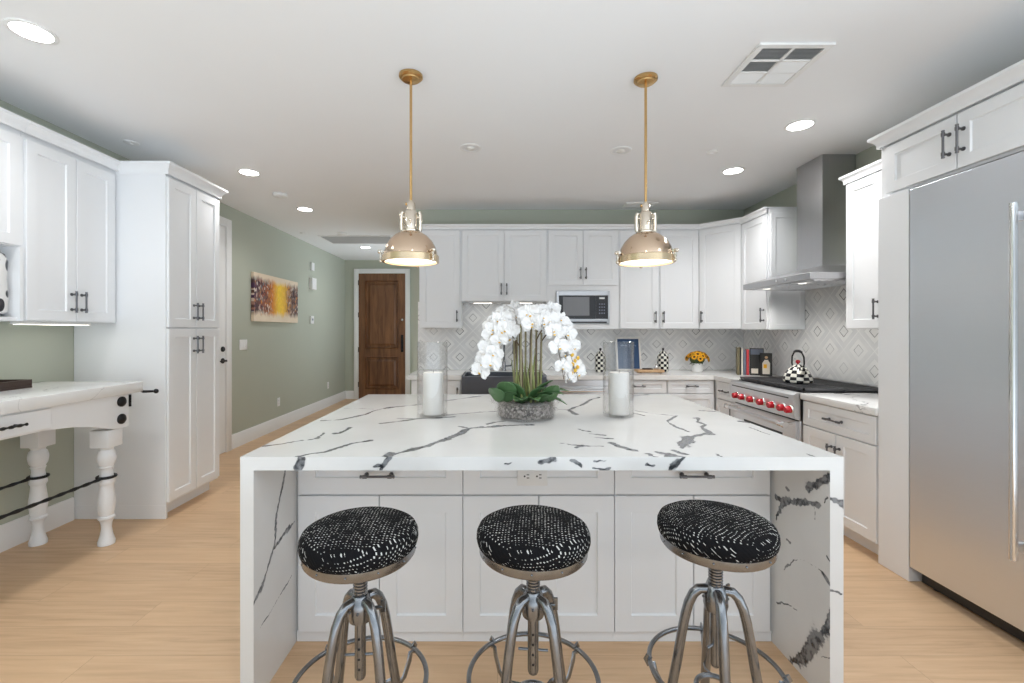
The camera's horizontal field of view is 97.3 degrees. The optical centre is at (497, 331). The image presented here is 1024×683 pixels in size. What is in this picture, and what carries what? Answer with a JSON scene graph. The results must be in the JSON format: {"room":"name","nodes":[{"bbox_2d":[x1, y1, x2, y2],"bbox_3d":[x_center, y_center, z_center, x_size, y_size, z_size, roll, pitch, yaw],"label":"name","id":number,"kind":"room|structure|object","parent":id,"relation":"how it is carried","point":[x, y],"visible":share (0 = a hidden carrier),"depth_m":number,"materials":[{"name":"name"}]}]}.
{"room":"kitchen","nodes":[
{"label":"kitchen","id":0,"kind":"room"},
{"bbox_2d":[0,100,344,524],"bbox_3d":[-3.165,-0.035,4.035,0.150,2.810,10.470,0,0,0],"label":"wall","id":1,"kind":"structure","parent":0,"point":[294,363],"depth_m":5.67,"materials":[{"name":"green paint"}]},
{"bbox_2d":[0,107,30,320],"bbox_3d":[-2.903,-0.643,2.261,0.370,1.167,0.723,0,0,0],"label":"upper cabinet","id":2,"kind":"object","parent":1,"relation":"attached to","point":[11,124],"visible":1,"depth_m":2.57,"materials":[{"name":"white paint"}]},
{"bbox_3d":[-2.920,-0.092,2.440,0.300,0.020,0.300,0,0,0],"label":"round tray","id":3,"kind":"object","parent":2,"relation":"in","visible":0},
{"bbox_2d":[0,252,8,313],"bbox_3d":[-2.850,-0.281,2.535,0.132,0.362,0.132,0,0,0],"label":"jar","id":4,"kind":"object","parent":3,"relation":"on","point":[4,297],"visible":1,"depth_m":2.54,"materials":[{"name":"white ceramic"}]},
{"bbox_2d":[0,497,73,552],"bbox_3d":[-3.082,1.288,2.135,0.016,0.165,2.270,0,0,0],"label":"baseboard","id":5,"kind":"structure","parent":1,"relation":"attached to","point":[13,533],"depth_m":2.95,"materials":[{"name":"white paint"}]},
{"bbox_2d":[0,121,119,324],"bbox_3d":[-2.903,-0.634,2.951,0.370,1.186,0.652,0,0,0],"label":"upper cabinet","id":6,"kind":"object","parent":1,"relation":"attached to","point":[68,186],"visible":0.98,"depth_m":2.88,"materials":[{"name":"white paint"}]},
{"bbox_2d":[10,321,90,324],"bbox_3d":[-2.855,-0.050,2.895,0.070,0.019,0.460,0,0,0],"label":"light","id":7,"kind":"object","parent":6,"relation":"attached to","point":[11,322],"depth_m":2.81,"materials":[{"name":"white plastic"}]},
{"bbox_2d":[218,216,231,454],"bbox_3d":[-3.052,0.048,4.640,0.073,2.645,1.090,0,0,0],"label":"door","id":8,"kind":"structure","parent":1,"relation":"in","point":[225,225],"depth_m":5.09,"materials":[{"name":"white paint"}]},
{"bbox_2d":[239,339,246,349],"bbox_3d":[-3.082,0.163,5.460,0.012,0.125,0.165,0,0,0],"label":"light switch","id":9,"kind":"object","parent":1,"relation":"attached to","point":[242,343],"visible":1,"depth_m":5.45,"materials":[{"name":"white plastic"}]},
{"bbox_2d":[251,272,297,322],"bbox_3d":[-3.068,-0.437,6.255,0.038,0.620,1.240,0,0,0],"label":"painting","id":10,"kind":"object","parent":1,"relation":"attached to","point":[273,299],"visible":1,"depth_m":6.12},
{"bbox_2d":[232,391,345,448],"bbox_3d":[-3.082,1.288,7.155,0.016,0.165,3.930,0,0,0],"label":"baseboard","id":11,"kind":"structure","parent":1,"relation":"attached to","point":[243,437],"depth_m":6.40,"materials":[{"name":"white paint"}]},
{"bbox_2d":[310,316,313,323],"bbox_3d":[-3.072,-0.190,7.450,0.031,0.130,0.110,0,0,0],"label":"thermostat","id":12,"kind":"object","parent":1,"relation":"attached to","point":[311,317],"visible":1,"depth_m":7.42,"materials":[{"name":"white plastic"}]},
{"bbox_2d":[310,262,314,270],"bbox_3d":[-3.068,-1.070,7.450,0.040,0.130,0.100,0,0,0],"label":"sensor","id":13,"kind":"object","parent":1,"relation":"attached to","point":[312,265],"visible":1,"depth_m":7.41,"materials":[{"name":"white plastic"}]},
{"bbox_2d":[309,278,316,289],"bbox_3d":[-3.057,-0.785,7.450,0.062,0.190,0.170,0,0,0],"label":"door chime","id":14,"kind":"object","parent":1,"relation":"attached to","point":[312,281],"visible":1,"depth_m":7.41,"materials":[{"name":"white plastic"}]},
{"bbox_2d":[345,260,412,393],"bbox_3d":[-1.970,-0.035,9.195,2.240,2.810,0.150,0,0,0],"label":"wall","id":15,"kind":"structure","parent":0,"point":[350,265],"depth_m":9.12,"materials":[{"name":"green paint"}]},
{"bbox_2d":[346,391,353,398],"bbox_3d":[-2.986,1.288,9.112,0.173,0.165,0.016,0,0,0],"label":"baseboard","id":16,"kind":"structure","parent":15,"relation":"attached to","point":[349,394],"depth_m":9.10,"materials":[{"name":"white paint"}]},
{"bbox_2d":[354,269,409,398],"bbox_3d":[-2.336,0.052,9.069,1.133,2.635,0.099,0,0,0],"label":"door","id":17,"kind":"structure","parent":15,"relation":"in","point":[381,296],"depth_m":9.09,"materials":[{"name":"brown wood"}]},
{"bbox_2d":[0,0,1023,259],"bbox_3d":[-0.085,-1.500,3.535,6.310,0.120,11.470,0,0,0],"label":"ceiling","id":18,"kind":"structure","parent":0,"point":[309,96],"depth_m":2.70,"materials":[{"name":"paint"}]},
{"bbox_2d":[2,18,58,44],"bbox_3d":[-2.235,-1.435,2.160,0.190,0.007,0.190,0,0,0],"label":"recessed light","id":19,"kind":"object","parent":18,"relation":"in","point":[28,30],"visible":1,"depth_m":2.16,"materials":[{"name":"white plastic"}]},
{"bbox_2d":[123,140,139,145],"bbox_3d":[-2.790,-1.431,3.430,0.100,0.017,0.100,0,0,0],"label":"sprinkler cover","id":20,"kind":"object","parent":18,"relation":"attached to","point":[129,142],"visible":1,"depth_m":3.42,"materials":[{"name":"white plastic"}]},
{"bbox_2d":[237,168,260,175],"bbox_3d":[-2.247,-1.435,4.070,0.190,0.007,0.190,0,0,0],"label":"recessed light","id":21,"kind":"object","parent":18,"relation":"in","point":[249,172],"visible":1,"depth_m":4.07,"materials":[{"name":"white plastic"}]},
{"bbox_2d":[273,192,286,198],"bbox_3d":[-2.280,-1.417,4.720,0.140,0.045,0.140,0,0,0],"label":"smoke detector","id":22,"kind":"object","parent":18,"relation":"attached to","point":[280,195],"visible":1,"depth_m":4.68,"materials":[{"name":"white plastic"}]},
{"bbox_2d":[296,207,313,211],"bbox_3d":[-2.267,-1.435,5.300,0.190,0.007,0.190,0,0,0],"label":"recessed light","id":23,"kind":"object","parent":18,"relation":"in","point":[305,209],"visible":1,"depth_m":5.30,"materials":[{"name":"white plastic"}]},
{"bbox_2d":[337,232,347,235],"bbox_3d":[-2.270,-1.419,6.590,0.140,0.040,0.140,0,0,0],"label":"smoke detector","id":24,"kind":"object","parent":18,"relation":"attached to","point":[338,233],"visible":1,"depth_m":6.55,"materials":[{"name":"white plastic"}]},
{"bbox_2d":[317,235,391,243],"bbox_3d":[-2.150,-1.433,7.050,1.100,0.012,0.600,0,0,0],"label":"ceiling vent","id":25,"kind":"object","parent":18,"relation":"in","point":[333,239],"visible":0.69,"depth_m":7.02,"materials":[{"name":"white metal"}]},
{"bbox_2d":[377,69,438,267],"bbox_3d":[-0.480,-0.909,2.522,0.314,1.059,0.335,0,0,-43],"label":"pendant light","id":26,"kind":"object","parent":18,"relation":"hanging from","point":[409,246],"visible":1,"depth_m":2.48,"materials":[{"name":"gold metal"}]},
{"bbox_2d":[385,258,434,263],"bbox_3d":[-0.487,-0.395,2.530,0.294,0.006,0.294,0,0,-6],"label":"diffuser","id":27,"kind":"object","parent":26,"relation":"attached to","point":[387,260],"depth_m":2.53,"materials":[{"name":"white glass"}]},
{"bbox_2d":[460,143,481,152],"bbox_3d":[-0.210,-1.435,3.530,0.170,0.031,0.170,0,0,0],"label":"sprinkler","id":28,"kind":"object","parent":18,"relation":"in","point":[469,147],"visible":1,"depth_m":3.52,"materials":[{"name":"white plastic"}]},
{"bbox_2d":[610,146,631,154],"bbox_3d":[0.980,-1.435,3.580,0.170,0.031,0.170,0,0,0],"label":"recessed light","id":29,"kind":"object","parent":18,"relation":"in","point":[620,150],"visible":1,"depth_m":3.56,"materials":[{"name":"white plastic"}]},
{"bbox_2d":[623,202,658,206],"bbox_3d":[1.620,-1.433,5.100,0.360,0.012,0.160,0,0,0],"label":"ceiling vent","id":30,"kind":"object","parent":18,"relation":"in","point":[627,204],"visible":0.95,"depth_m":5.08,"materials":[{"name":"white plastic"}]},
{"bbox_2d":[614,72,678,267],"bbox_3d":[0.850,-0.909,2.551,0.314,1.059,0.335,0,0,-37],"label":"pendant light","id":31,"kind":"object","parent":18,"relation":"hanging from","point":[647,247],"visible":1,"depth_m":2.52,"materials":[{"name":"gold metal"}]},
{"bbox_2d":[620,259,670,264],"bbox_3d":[0.843,-0.395,2.560,0.294,0.006,0.294,0,0,0],"label":"diffuser","id":32,"kind":"object","parent":31,"relation":"attached to","point":[622,261],"depth_m":2.55,"materials":[{"name":"white glass"}]},
{"bbox_2d":[706,150,717,154],"bbox_3d":[1.720,-1.431,3.610,0.090,0.017,0.090,0,0,0],"label":"sprinkler cover","id":33,"kind":"object","parent":18,"relation":"attached to","point":[710,152],"visible":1,"depth_m":3.59,"materials":[{"name":"white plastic"}]},
{"bbox_2d":[721,167,744,174],"bbox_3d":[2.110,-1.435,4.030,0.190,0.007,0.190,0,0,0],"label":"recessed light","id":34,"kind":"object","parent":18,"relation":"in","point":[733,170],"visible":1,"depth_m":4.02,"materials":[{"name":"white plastic"}]},
{"bbox_2d":[721,42,835,86],"bbox_3d":[1.497,-1.433,2.435,0.378,0.012,0.390,0,0,0],"label":"ceiling vent","id":35,"kind":"object","parent":18,"relation":"in","point":[770,64],"visible":1,"depth_m":2.41,"materials":[{"name":"white plastic"}]},
{"bbox_2d":[784,119,816,131],"bbox_3d":[2.110,-1.435,3.140,0.190,0.007,0.190,0,0,0],"label":"recessed light","id":36,"kind":"object","parent":18,"relation":"in","point":[802,124],"visible":1,"depth_m":3.14,"materials":[{"name":"white plastic"}]},
{"bbox_2d":[0,399,1023,682],"bbox_3d":[-0.085,1.430,4.235,6.310,0.120,10.070,0,0,0],"label":"floor","id":37,"kind":"structure","parent":0,"point":[160,603],"depth_m":2.07,"materials":[{"name":"brown wood"}]},
{"bbox_2d":[0,381,158,546],"bbox_3d":[-2.716,0.856,2.238,0.743,1.028,1.776,0,0,0],"label":"console table","id":38,"kind":"object","parent":37,"relation":"on","point":[34,414],"visible":1,"depth_m":2.84,"materials":[{"name":"white wood"}]},
{"bbox_2d":[0,379,31,391],"bbox_3d":[-2.930,0.317,2.450,0.240,0.050,0.560,0,0,-4],"label":"serving tray","id":39,"kind":"object","parent":38,"relation":"on","point":[5,384],"visible":1,"depth_m":2.66,"materials":[{"name":"brown wood"}]},
{"bbox_2d":[74,161,227,518],"bbox_3d":[-2.723,0.071,3.587,0.730,2.596,0.699,0,0,0],"label":"pantry cabinet","id":40,"kind":"object","parent":37,"relation":"on","point":[164,336],"visible":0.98,"depth_m":3.28,"materials":[{"name":"white paint"}]},
{"bbox_2d":[292,506,428,682],"bbox_3d":[-0.410,0.972,1.345,0.404,0.794,0.404,0,0,-1],"label":"bar stool","id":41,"kind":"object","parent":37,"relation":"on","point":[358,546],"visible":1,"depth_m":1.29,"materials":[{"name":"black fabric"}]},
{"bbox_2d":[297,470,462,640],"bbox_3d":[-0.519,0.939,2.264,0.734,0.860,0.661,0,0,0],"label":"base cabinet","id":42,"kind":"object","parent":37,"relation":"on","point":[424,597],"visible":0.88,"depth_m":1.98,"materials":[{"name":"white paint"}]},
{"bbox_2d":[411,380,461,393],"bbox_3d":[-0.636,0.935,4.977,0.527,0.867,0.677,0,0,0],"label":"base cabinet","id":43,"kind":"object","parent":37,"relation":"on","point":[449,386],"visible":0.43,"depth_m":4.68,"materials":[{"name":"white paint"}]},
{"bbox_2d":[407,370,782,382],"bbox_3d":[0.984,0.478,4.780,3.847,0.045,1.074,0,0,0],"label":"countertop","id":44,"kind":"structure","parent":43,"relation":"on","point":[726,376],"depth_m":4.66,"materials":[{"name":"white stone"}]},
{"bbox_2d":[462,372,545,393],"bbox_3d":[0.068,0.598,4.890,0.872,0.265,0.530,0,0,0],"label":"sink","id":45,"kind":"object","parent":44,"relation":"in","point":[471,384],"visible":0.26,"depth_m":4.62,"materials":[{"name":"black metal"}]},
{"bbox_2d":[463,372,544,375],"bbox_3d":[0.068,0.598,4.907,0.872,0.265,0.495,0,0,0],"label":"basin","id":46,"kind":"object","parent":45,"relation":"in","point":[466,373],"depth_m":5.14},
{"bbox_2d":[502,344,512,370],"bbox_3d":[0.155,0.217,5.143,0.114,0.477,0.263,0,0,-33],"label":"faucet","id":47,"kind":"object","parent":44,"relation":"on","point":[504,365],"visible":0.44,"depth_m":5.20,"materials":[{"name":"grey metal"}]},
{"bbox_2d":[595,348,605,371],"bbox_3d":[1.155,0.321,5.050,0.124,0.270,0.124,0,0,-17],"label":"canister","id":48,"kind":"object","parent":44,"relation":"on","point":[600,357],"visible":1,"depth_m":5.00,"materials":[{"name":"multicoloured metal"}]},
{"bbox_2d":[615,337,641,370],"bbox_3d":[1.510,0.260,5.211,0.290,0.387,0.112,0,0,0],"label":"framed sign","id":49,"kind":"object","parent":44,"relation":"on","point":[627,349],"visible":0.92,"depth_m":5.19,"materials":[{"name":"blue paper"}]},
{"bbox_2d":[634,369,663,372],"bbox_3d":[1.668,0.437,4.950,0.290,0.036,0.140,0,0,0],"label":"wooden board","id":50,"kind":"object","parent":44,"relation":"on","point":[635,370],"visible":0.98,"depth_m":4.88,"materials":[{"name":"brown wood"}]},
{"bbox_2d":[657,348,668,371],"bbox_3d":[1.872,0.321,5.090,0.124,0.270,0.124,0,0,-17],"label":"canister","id":51,"kind":"object","parent":44,"relation":"on","point":[662,358],"visible":0.91,"depth_m":5.04,"materials":[{"name":"multicoloured ceramic"}]},
{"bbox_2d":[685,351,709,371],"bbox_3d":[2.245,0.338,5.059,0.264,0.236,0.215,0,0,0],"label":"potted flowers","id":52,"kind":"object","parent":44,"relation":"on","point":[697,358],"visible":1,"depth_m":5.01,"materials":[{"name":"yellow plant"}]},
{"bbox_2d":[736,347,739,374],"bbox_3d":[2.567,0.313,4.806,0.024,0.285,0.200,0,0,24],"label":"book","id":53,"kind":"object","parent":44,"relation":"on","point":[737,348],"visible":1,"depth_m":4.72,"materials":[{"name":"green paper"}]},
{"bbox_2d":[741,348,742,374],"bbox_3d":[2.597,0.318,4.793,0.015,0.275,0.200,0,0,24],"label":"book","id":54,"kind":"object","parent":44,"relation":"on","point":[741,348],"visible":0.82,"depth_m":4.71,"materials":[{"name":"beige paper"}]},
{"bbox_2d":[743,349,745,374],"bbox_3d":[2.619,0.325,4.783,0.026,0.262,0.200,0,0,24],"label":"book","id":55,"kind":"object","parent":44,"relation":"on","point":[744,350],"visible":0.79,"depth_m":4.69,"materials":[{"name":"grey paper"}]},
{"bbox_2d":[745,349,748,374],"bbox_3d":[2.644,0.323,4.772,0.024,0.265,0.200,0,0,24],"label":"book","id":56,"kind":"object","parent":44,"relation":"on","point":[747,350],"visible":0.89,"depth_m":4.68,"materials":[{"name":"red paper"}]},
{"bbox_2d":[750,348,763,374],"bbox_3d":[2.682,0.316,4.657,0.125,0.280,0.023,0,0,24],"label":"book","id":57,"kind":"object","parent":44,"relation":"on","point":[754,352],"visible":0.88,"depth_m":4.65,"materials":[{"name":"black paper"}]},
{"bbox_2d":[751,368,757,373],"bbox_3d":[2.660,0.410,4.655,0.063,0.050,0.001,0,0,24],"label":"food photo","id":58,"kind":"object","parent":57,"relation":"attached to","point":[752,370],"depth_m":4.66},
{"bbox_2d":[760,353,771,375],"bbox_3d":[2.736,0.338,4.585,0.108,0.235,0.022,0,0,24],"label":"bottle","id":59,"kind":"object","parent":44,"relation":"on","point":[765,358],"visible":1,"depth_m":4.58,"materials":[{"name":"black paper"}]},
{"bbox_2d":[466,505,600,682],"bbox_3d":[0.108,0.973,1.365,0.404,0.792,0.404,0,0,-20],"label":"bar stool","id":60,"kind":"object","parent":37,"relation":"on","point":[534,544],"visible":1,"depth_m":1.30,"materials":[{"name":"black fabric"}]},
{"bbox_2d":[463,470,613,640],"bbox_3d":[0.181,0.939,2.284,0.665,0.860,0.623,0,0,0],"label":"base cabinet","id":61,"kind":"object","parent":37,"relation":"on","point":[585,610],"visible":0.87,"depth_m":1.98,"materials":[{"name":"white paint"}]},
{"bbox_2d":[523,472,529,480],"bbox_3d":[0.127,0.636,1.973,0.033,0.038,0.002,0,0,0],"label":"socket","id":62,"kind":"object","parent":61,"relation":"attached to","point":[526,475],"depth_m":1.97,"materials":[{"name":"white plastic"}]},
{"bbox_2d":[517,470,546,485],"bbox_3d":[0.153,0.644,1.979,0.132,0.068,0.011,0,0,0],"label":"power outlet","id":63,"kind":"object","parent":61,"relation":"attached to","point":[524,477],"depth_m":1.97,"materials":[{"name":"white plastic"}]},
{"bbox_2d":[535,472,541,480],"bbox_3d":[0.180,0.636,1.973,0.033,0.038,0.002,0,0,0],"label":"socket","id":64,"kind":"object","parent":61,"relation":"attached to","point":[538,475],"depth_m":1.97,"materials":[{"name":"white plastic"}]},
{"bbox_2d":[240,394,843,682],"bbox_3d":[0.162,0.914,2.455,2.199,0.912,1.630,0,0,0],"label":"countertop","id":65,"kind":"structure","parent":37,"relation":"on","point":[373,431],"depth_m":1.79,"materials":[{"name":"white stone"}]},
{"bbox_2d":[471,300,586,419],"bbox_3d":[0.168,0.143,2.384,0.599,0.630,0.352,0,0,4],"label":"orchid arrangement","id":66,"kind":"object","parent":65,"relation":"on","point":[504,324],"visible":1,"depth_m":2.32,"materials":[{"name":"white plant"}]},
{"bbox_3d":[0.655,0.258,2.440,0.164,0.400,0.164,0,0,0],"label":"glass","id":67,"kind":"object","parent":65,"relation":"on","visible":0},
{"bbox_2d":[609,370,628,415],"bbox_3d":[0.659,0.329,2.440,0.106,0.236,0.106,0,0,0],"label":"pillar candle","id":68,"kind":"object","parent":67,"relation":"in","point":[618,380],"visible":1,"depth_m":2.40,"materials":[{"name":"white wax"}]},
{"bbox_3d":[-0.353,0.258,2.440,0.164,0.400,0.164,0,0,0],"label":"glass","id":69,"kind":"object","parent":65,"relation":"on","visible":0},
{"bbox_2d":[423,370,442,415],"bbox_3d":[-0.349,0.329,2.440,0.106,0.236,0.106,0,0,0],"label":"pillar candle","id":70,"kind":"object","parent":69,"relation":"in","point":[432,380],"visible":1,"depth_m":2.40,"materials":[{"name":"white wax"}]},
{"bbox_2d":[546,380,608,393],"bbox_3d":[0.838,0.936,4.958,0.644,0.864,0.659,0,0,0],"label":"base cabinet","id":71,"kind":"object","parent":37,"relation":"on","point":[580,386],"visible":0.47,"depth_m":4.68,"materials":[{"name":"white paint"}]},
{"bbox_2d":[608,380,665,393],"bbox_3d":[1.464,0.935,4.977,0.600,0.867,0.677,0,0,0],"label":"base cabinet","id":72,"kind":"object","parent":37,"relation":"on","point":[635,386],"visible":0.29,"depth_m":4.68,"materials":[{"name":"white paint"}]},
{"bbox_2d":[666,380,713,409],"bbox_3d":[2.014,0.935,4.977,0.494,0.867,0.677,0,0,0],"label":"base cabinet","id":73,"kind":"object","parent":37,"relation":"on","point":[701,392],"visible":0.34,"depth_m":4.68,"materials":[{"name":"white paint"}]},
{"bbox_2d":[613,470,770,640],"bbox_3d":[0.862,0.939,2.264,0.695,0.860,0.661,0,0,0],"label":"base cabinet","id":74,"kind":"object","parent":37,"relation":"on","point":[652,583],"visible":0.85,"depth_m":1.98,"materials":[{"name":"white paint"}]},
{"bbox_2d":[714,380,716,410],"bbox_3d":[2.591,0.886,4.976,0.631,0.768,0.679,0,0,0],"label":"base cabinet","id":75,"kind":"object","parent":37,"relation":"on","point":[715,381],"visible":0.07,"depth_m":4.70,"materials":[{"name":"white paint"}]},
{"bbox_2d":[643,500,792,682],"bbox_3d":[0.676,0.970,1.395,0.404,0.798,0.404,0,0,-7],"label":"bar stool","id":76,"kind":"object","parent":37,"relation":"on","point":[719,537],"visible":1,"depth_m":1.36,"materials":[{"name":"black fabric"}]},
{"bbox_2d":[717,381,734,416],"bbox_3d":[2.557,0.935,4.440,0.697,0.867,0.389,0,0,0],"label":"base cabinet","id":77,"kind":"object","parent":37,"relation":"on","point":[723,388],"visible":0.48,"depth_m":4.48,"materials":[{"name":"white paint"}]},
{"bbox_2d":[723,376,877,441],"bbox_3d":[2.511,0.892,3.784,0.790,0.954,0.911,0,0,0],"label":"gas range","id":78,"kind":"object","parent":37,"relation":"on","point":[773,404],"visible":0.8,"depth_m":3.59,"materials":[{"name":"silver metal"}]},
{"bbox_2d":[782,349,813,383],"bbox_3d":[2.470,0.286,3.700,0.215,0.273,0.215,0,0,-31],"label":"kettle","id":79,"kind":"object","parent":78,"relation":"on","point":[797,373],"visible":1,"depth_m":3.64,"materials":[{"name":"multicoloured ceramic"}]},
{"bbox_2d":[803,400,877,554],"bbox_3d":[2.557,0.935,2.995,0.697,0.867,0.659,0,0,0],"label":"base cabinet","id":80,"kind":"object","parent":37,"relation":"on","point":[848,434],"visible":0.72,"depth_m":2.85,"materials":[{"name":"white paint"}]},
{"bbox_2d":[800,393,877,415],"bbox_3d":[2.571,0.478,2.996,0.672,0.045,0.664,0,0,0],"label":"countertop","id":81,"kind":"structure","parent":80,"relation":"on","point":[867,403],"depth_m":3.02,"materials":[{"name":"white stone"}]},
{"bbox_2d":[878,189,921,580],"bbox_3d":[2.579,0.294,2.561,0.657,2.149,0.198,0,0,0],"label":"panel","id":82,"kind":"object","parent":37,"relation":"on","point":[894,209],"visible":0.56,"depth_m":2.55,"materials":[{"name":"white paint"}]},
{"bbox_2d":[910,151,1023,641],"bbox_3d":[2.532,0.297,1.848,0.736,2.144,1.220,0,0,0],"label":"refrigerator","id":83,"kind":"object","parent":37,"relation":"on","point":[967,227],"visible":1,"depth_m":2.14,"materials":[{"name":"silver metal"}]},
{"bbox_2d":[413,210,743,371],"bbox_3d":[1.035,-0.035,5.405,4.070,2.810,0.150,0,0,0],"label":"wall","id":84,"kind":"structure","parent":0,"point":[428,216],"depth_m":5.33,"materials":[{"name":"green paint"}]},
{"bbox_2d":[419,224,462,327],"bbox_3d":[-0.641,-0.613,5.147,0.469,1.155,0.337,0,0,0],"label":"upper cabinet","id":85,"kind":"object","parent":84,"relation":"attached to","point":[440,304],"visible":0.94,"depth_m":5.03,"materials":[{"name":"white paint"}]},
{"bbox_2d":[461,224,546,302],"bbox_3d":[0.073,-0.754,5.147,0.960,0.872,0.337,0,0,0],"label":"upper cabinet","id":86,"kind":"object","parent":84,"relation":"attached to","point":[501,263],"visible":0.96,"depth_m":5.03,"materials":[{"name":"white paint"}]},
{"bbox_2d":[418,302,743,369],"bbox_3d":[0.984,0.052,5.324,3.848,0.804,0.011,0,0,0],"label":"backsplash","id":87,"kind":"structure","parent":84,"relation":"attached to","point":[438,348],"depth_m":5.32,"materials":[{"name":"tile"}]},
{"bbox_2d":[544,224,619,328],"bbox_3d":[0.955,-0.608,5.147,0.803,1.165,0.337,0,0,0],"label":"upper cabinet","id":88,"kind":"object","parent":84,"relation":"attached to","point":[580,257],"visible":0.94,"depth_m":5.03,"materials":[{"name":"white paint"}]},
{"bbox_2d":[556,291,609,323],"bbox_3d":[0.954,-0.268,5.159,0.596,0.365,0.278,0,0,0],"label":"microwave","id":89,"kind":"object","parent":88,"relation":"in","point":[581,307],"visible":0.8,"depth_m":5.02,"materials":[{"name":"silver metal"}]},
{"bbox_2d":[619,224,659,328],"bbox_3d":[1.579,-0.608,5.147,0.447,1.165,0.337,0,0,0],"label":"upper cabinet","id":90,"kind":"object","parent":84,"relation":"attached to","point":[638,287],"visible":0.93,"depth_m":5.03,"materials":[{"name":"white paint"}]},
{"bbox_2d":[658,224,699,328],"bbox_3d":[2.030,-0.608,5.147,0.454,1.165,0.337,0,0,0],"label":"upper cabinet","id":91,"kind":"object","parent":84,"relation":"attached to","point":[678,282],"visible":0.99,"depth_m":5.03,"materials":[{"name":"white paint"}]},
{"bbox_2d":[699,217,741,328],"bbox_3d":[2.565,-0.608,5.002,0.681,1.165,0.627,0,0,0],"label":"upper cabinet","id":92,"kind":"object","parent":84,"relation":"attached to","point":[719,241],"visible":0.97,"depth_m":4.87,"materials":[{"name":"white paint"}]},
{"bbox_2d":[744,145,881,375],"bbox_3d":[2.995,-0.035,3.190,0.150,2.810,4.580,0,0,0],"label":"wall","id":93,"kind":"structure","parent":0,"point":[787,197],"depth_m":4.47,"materials":[{"name":"green paint"}]},
{"bbox_2d":[738,207,804,329],"bbox_3d":[2.707,-0.598,4.484,0.397,1.165,0.472,0,0,0],"label":"upper cabinet","id":94,"kind":"object","parent":93,"relation":"attached to","point":[768,234],"visible":0.95,"depth_m":4.26,"materials":[{"name":"white paint"}]},
{"bbox_2d":[743,154,854,290],"bbox_3d":[2.605,-0.906,3.780,0.604,1.064,0.910,0,0,0],"label":"range hood","id":95,"kind":"object","parent":93,"relation":"attached to","point":[821,197],"visible":0.91,"depth_m":3.66,"materials":[{"name":"silver metal"}]},
{"bbox_2d":[744,285,877,385],"bbox_3d":[2.913,-0.063,3.989,0.011,1.034,2.657,0,0,0],"label":"backsplash","id":96,"kind":"structure","parent":93,"relation":"attached to","point":[831,350],"depth_m":3.98,"materials":[{"name":"tile"}]},
{"bbox_2d":[838,159,881,328],"bbox_3d":[2.707,-0.575,2.998,0.397,1.120,0.666,0,0,0],"label":"upper cabinet","id":97,"kind":"object","parent":93,"relation":"attached to","point":[864,184],"visible":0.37,"depth_m":3.15,"materials":[{"name":"white paint"}]},
{"bbox_2d":[867,59,1023,197],"bbox_3d":[2.557,-0.964,1.958,0.697,0.363,1.476,0,0,0],"label":"upper cabinet","id":98,"kind":"object","parent":93,"relation":"attached to","point":[982,123],"visible":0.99,"depth_m":2.19,"materials":[{"name":"white paint"}]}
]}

